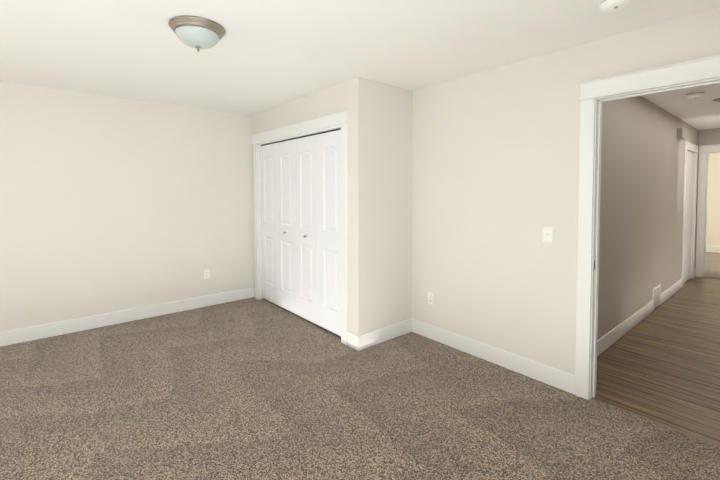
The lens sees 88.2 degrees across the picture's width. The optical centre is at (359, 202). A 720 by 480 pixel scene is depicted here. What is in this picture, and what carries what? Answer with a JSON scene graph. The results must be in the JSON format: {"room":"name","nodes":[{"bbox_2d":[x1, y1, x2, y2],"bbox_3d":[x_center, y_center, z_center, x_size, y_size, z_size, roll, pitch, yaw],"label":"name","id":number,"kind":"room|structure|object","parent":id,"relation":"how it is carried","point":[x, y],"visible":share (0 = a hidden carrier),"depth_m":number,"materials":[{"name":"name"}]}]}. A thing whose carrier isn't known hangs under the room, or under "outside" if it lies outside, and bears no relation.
{"room":"empty bedroom","nodes":[
{"label":"empty bedroom","id":0,"kind":"room"},
{"bbox_2d":[0,81,253,331],"bbox_3d":[-2.668,0.089,4.018,4.790,2.440,0.115,-2,2,-40],"label":"wall","id":1,"kind":"structure","parent":0,"point":[108,204],"depth_m":3.98,"materials":[{"name":"beige paint"}]},
{"bbox_2d":[0,287,254,346],"bbox_3d":[-2.886,1.250,3.787,3.820,0.135,0.015,-2,2,-40],"label":"baseboard","id":2,"kind":"structure","parent":1,"relation":"attached to","point":[15,336],"depth_m":3.99,"materials":[{"name":"white wood"}]},
{"bbox_2d":[204,269,209,278],"bbox_3d":[-1.902,0.891,4.610,0.070,0.115,0.008,-2,2,-40],"label":"outlet","id":3,"kind":"object","parent":1,"relation":"attached to","point":[207,274],"visible":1,"depth_m":4.61,"materials":[{"name":"white plastic"}]},
{"bbox_2d":[253,77,367,335],"bbox_3d":[-0.679,0.084,4.184,0.115,2.440,2.197,-2,2,-40],"label":"wall","id":4,"kind":"structure","parent":0,"point":[351,96],"depth_m":3.38,"materials":[{"name":"beige paint"}]},
{"bbox_2d":[260,139,295,313],"bbox_3d":[-1.017,0.271,4.554,0.066,1.992,0.890,-2,2,-40],"label":"bifold door","id":5,"kind":"structure","parent":4,"relation":"in","point":[278,221],"depth_m":4.51,"materials":[{"name":"white wood"}]},
{"bbox_2d":[251,110,347,344],"bbox_3d":[-0.736,0.217,4.233,0.145,2.170,2.055,-2,2,-40],"label":"trim","id":6,"kind":"structure","parent":4,"relation":"attached to","point":[333,121],"depth_m":3.72,"materials":[{"name":"white wood"}]},
{"bbox_2d":[261,128,340,145],"bbox_3d":[-0.712,-0.723,4.193,0.034,0.013,1.788,-2,2,-40],"label":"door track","id":7,"kind":"structure","parent":4,"relation":"attached to","point":[303,136],"depth_m":4.03,"materials":[{"name":"black metal"}]},
{"bbox_2d":[295,130,340,335],"bbox_3d":[-0.439,0.293,3.870,0.066,1.992,0.890,-2,2,-40],"label":"bifold door","id":8,"kind":"structure","parent":4,"relation":"in","point":[318,224],"depth_m":3.85,"materials":[{"name":"white wood"}]},
{"bbox_2d":[0,297,719,479],"bbox_3d":[-1.088,1.407,1.974,4.886,0.060,5.710,-2,2,-40],"label":"floor","id":9,"kind":"structure","parent":0,"point":[253,388],"depth_m":2.39,"materials":[{"name":"brown carpet"}]},
{"bbox_2d":[0,0,719,129],"bbox_3d":[3.146,-1.183,4.057,14.150,0.100,7.860,-2,2,-40],"label":"ceiling","id":10,"kind":"structure","parent":0,"point":[262,56],"depth_m":2.53,"materials":[{"name":"paint"}]},
{"bbox_2d":[168,16,225,51],"bbox_3d":[-0.997,-1.001,2.284,0.322,0.147,0.322,-2,2,-40],"label":"flush-mount light","id":11,"kind":"object","parent":10,"relation":"attached to","point":[197,33],"visible":1,"depth_m":2.20,"materials":[{"name":"white glass"}]},
{"bbox_2d":[598,0,631,13],"bbox_3d":[1.338,-1.035,1.946,0.152,0.057,0.152,-2,2,-40],"label":"smoke detector","id":12,"kind":"object","parent":10,"relation":"attached to","point":[609,6],"visible":1,"depth_m":1.92,"materials":[{"name":"white plastic"}]},
{"bbox_2d":[685,91,704,98],"bbox_3d":[3.425,-1.095,3.798,0.152,0.057,0.152,-2,2,-40],"label":"smoke detector","id":13,"kind":"object","parent":10,"relation":"attached to","point":[694,94],"visible":1,"depth_m":3.76,"materials":[{"name":"white plastic"}]},
{"bbox_2d":[368,79,412,331],"bbox_3d":[0.264,0.102,3.617,0.595,2.440,0.115,-2,2,-40],"label":"wall","id":14,"kind":"structure","parent":0,"point":[390,116],"depth_m":3.56,"materials":[{"name":"beige paint"}]},
{"bbox_2d":[356,319,411,350],"bbox_3d":[0.246,1.258,3.554,0.695,0.135,0.015,-2,2,-40],"label":"baseboard","id":15,"kind":"structure","parent":14,"relation":"attached to","point":[366,340],"depth_m":3.52,"materials":[{"name":"white wood"}]},
{"bbox_2d":[412,7,719,374],"bbox_3d":[0.818,0.107,3.466,0.058,2.440,5.225,-2,2,-40],"label":"wall","id":16,"kind":"structure","parent":0,"point":[495,169],"depth_m":2.95,"materials":[{"name":"beige paint"}]},
{"bbox_2d":[428,292,433,304],"bbox_3d":[0.685,0.930,3.601,0.008,0.115,0.070,-2,2,-40],"label":"outlet","id":17,"kind":"object","parent":16,"relation":"attached to","point":[430,298],"visible":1,"depth_m":3.59,"materials":[{"name":"white plastic"}]},
{"bbox_2d":[411,318,574,393],"bbox_3d":[1.020,1.269,3.209,0.015,0.135,1.543,-2,2,-40],"label":"baseboard","id":18,"kind":"structure","parent":16,"relation":"attached to","point":[554,377],"depth_m":3.04,"materials":[{"name":"white wood"}]},
{"bbox_2d":[543,226,552,242],"bbox_3d":[1.384,0.236,2.740,0.019,0.115,0.070,-2,2,-40],"label":"light switch","id":19,"kind":"object","parent":16,"relation":"attached to","point":[547,234],"visible":1,"depth_m":2.74,"materials":[{"name":"white plastic"}]},
{"bbox_2d":[575,54,719,399],"bbox_3d":[1.866,0.278,2.274,0.175,2.176,0.937,-2,2,-40],"label":"door frame","id":20,"kind":"structure","parent":16,"relation":"attached to","point":[596,93],"depth_m":2.52,"materials":[{"name":"white wood"}]},
{"bbox_2d":[597,96,698,339],"bbox_3d":[3.532,0.073,4.512,5.325,2.440,0.115,-2,2,-40],"label":"wall","id":21,"kind":"structure","parent":0,"point":[641,194],"depth_m":3.95,"materials":[{"name":"beige paint"}]},
{"bbox_2d":[597,300,653,356],"bbox_3d":[2.523,1.256,3.613,2.575,0.135,0.015,-2,2,-40],"label":"baseboard","id":22,"kind":"structure","parent":21,"relation":"attached to","point":[612,336],"depth_m":3.67,"materials":[{"name":"white wood"}]},
{"bbox_2d":[652,284,660,307],"bbox_3d":[3.643,1.155,4.559,0.360,0.245,0.011,-2,2,-40],"label":"air vent","id":23,"kind":"object","parent":21,"relation":"in","point":[656,294],"visible":0.81,"depth_m":4.55,"materials":[{"name":"white plastic"}]},
{"bbox_2d":[660,278,681,304],"bbox_3d":[4.283,1.207,5.098,1.311,0.135,0.015,-2,2,-40],"label":"baseboard","id":24,"kind":"structure","parent":21,"relation":"attached to","point":[666,294],"depth_m":5.01,"materials":[{"name":"white wood"}]},
{"bbox_2d":[677,128,685,139],"bbox_3d":[4.439,-0.947,5.130,0.200,0.140,0.060,-2,2,-40],"label":"box","id":25,"kind":"object","parent":21,"relation":"attached to","point":[681,132],"visible":0.98,"depth_m":5.08,"materials":[{"name":"grey plastic"}]},
{"bbox_2d":[684,151,693,282],"bbox_3d":[5.120,0.224,5.818,0.732,2.030,0.035,-2,2,-40],"label":"door","id":26,"kind":"structure","parent":21,"relation":"in","point":[689,214],"depth_m":5.85,"materials":[{"name":"white wood"}]},
{"bbox_2d":[681,141,697,286],"bbox_3d":[5.108,0.171,5.830,0.938,2.160,0.139,-2,2,-40],"label":"door frame","id":27,"kind":"structure","parent":21,"relation":"attached to","point":[689,146],"depth_m":5.87,"materials":[{"name":"white wood"}]},
{"bbox_2d":[592,277,719,446],"bbox_3d":[4.667,1.369,3.186,5.474,0.056,4.040,-2,2,-40],"label":"floor","id":28,"kind":"structure","parent":0,"point":[660,364],"depth_m":3.05,"materials":[{"name":"brown wood"}]},
{"bbox_2d":[695,128,719,268],"bbox_3d":[6.795,0.063,4.818,0.058,2.440,3.855,-2,2,-40],"label":"wall","id":29,"kind":"structure","parent":0,"point":[708,136],"depth_m":6.08,"materials":[{"name":"beige paint"}]},
{"bbox_2d":[695,144,719,276],"bbox_3d":[5.961,0.162,5.846,0.163,2.176,0.967,-2,2,-40],"label":"door frame","id":30,"kind":"structure","parent":29,"relation":"attached to","point":[705,151],"depth_m":6.13,"materials":[{"name":"white wood"}]},
{"bbox_2d":[705,252,719,278],"bbox_3d":[7.769,1.253,6.691,3.790,0.060,5.400,-2,2,-40],"label":"floor carpet","id":31,"kind":"object","parent":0,"point":[712,264],"depth_m":7.12,"materials":[{"name":"beige carpet"}]},
{"bbox_2d":[706,246,719,252],"bbox_3d":[8.982,1.122,7.711,0.015,0.135,5.400,-2,2,-40],"label":"baseboard","id":32,"kind":"structure","parent":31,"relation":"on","point":[712,249],"depth_m":8.62,"materials":[{"name":"white wood"}]},
{"bbox_2d":[706,153,719,246],"bbox_3d":[6.340,0.043,5.445,0.058,2.440,5.630,-2,2,-40],"label":"wall","id":33,"kind":"structure","parent":0,"point":[713,219],"depth_m":6.06,"materials":[{"name":"paint"}]}
]}

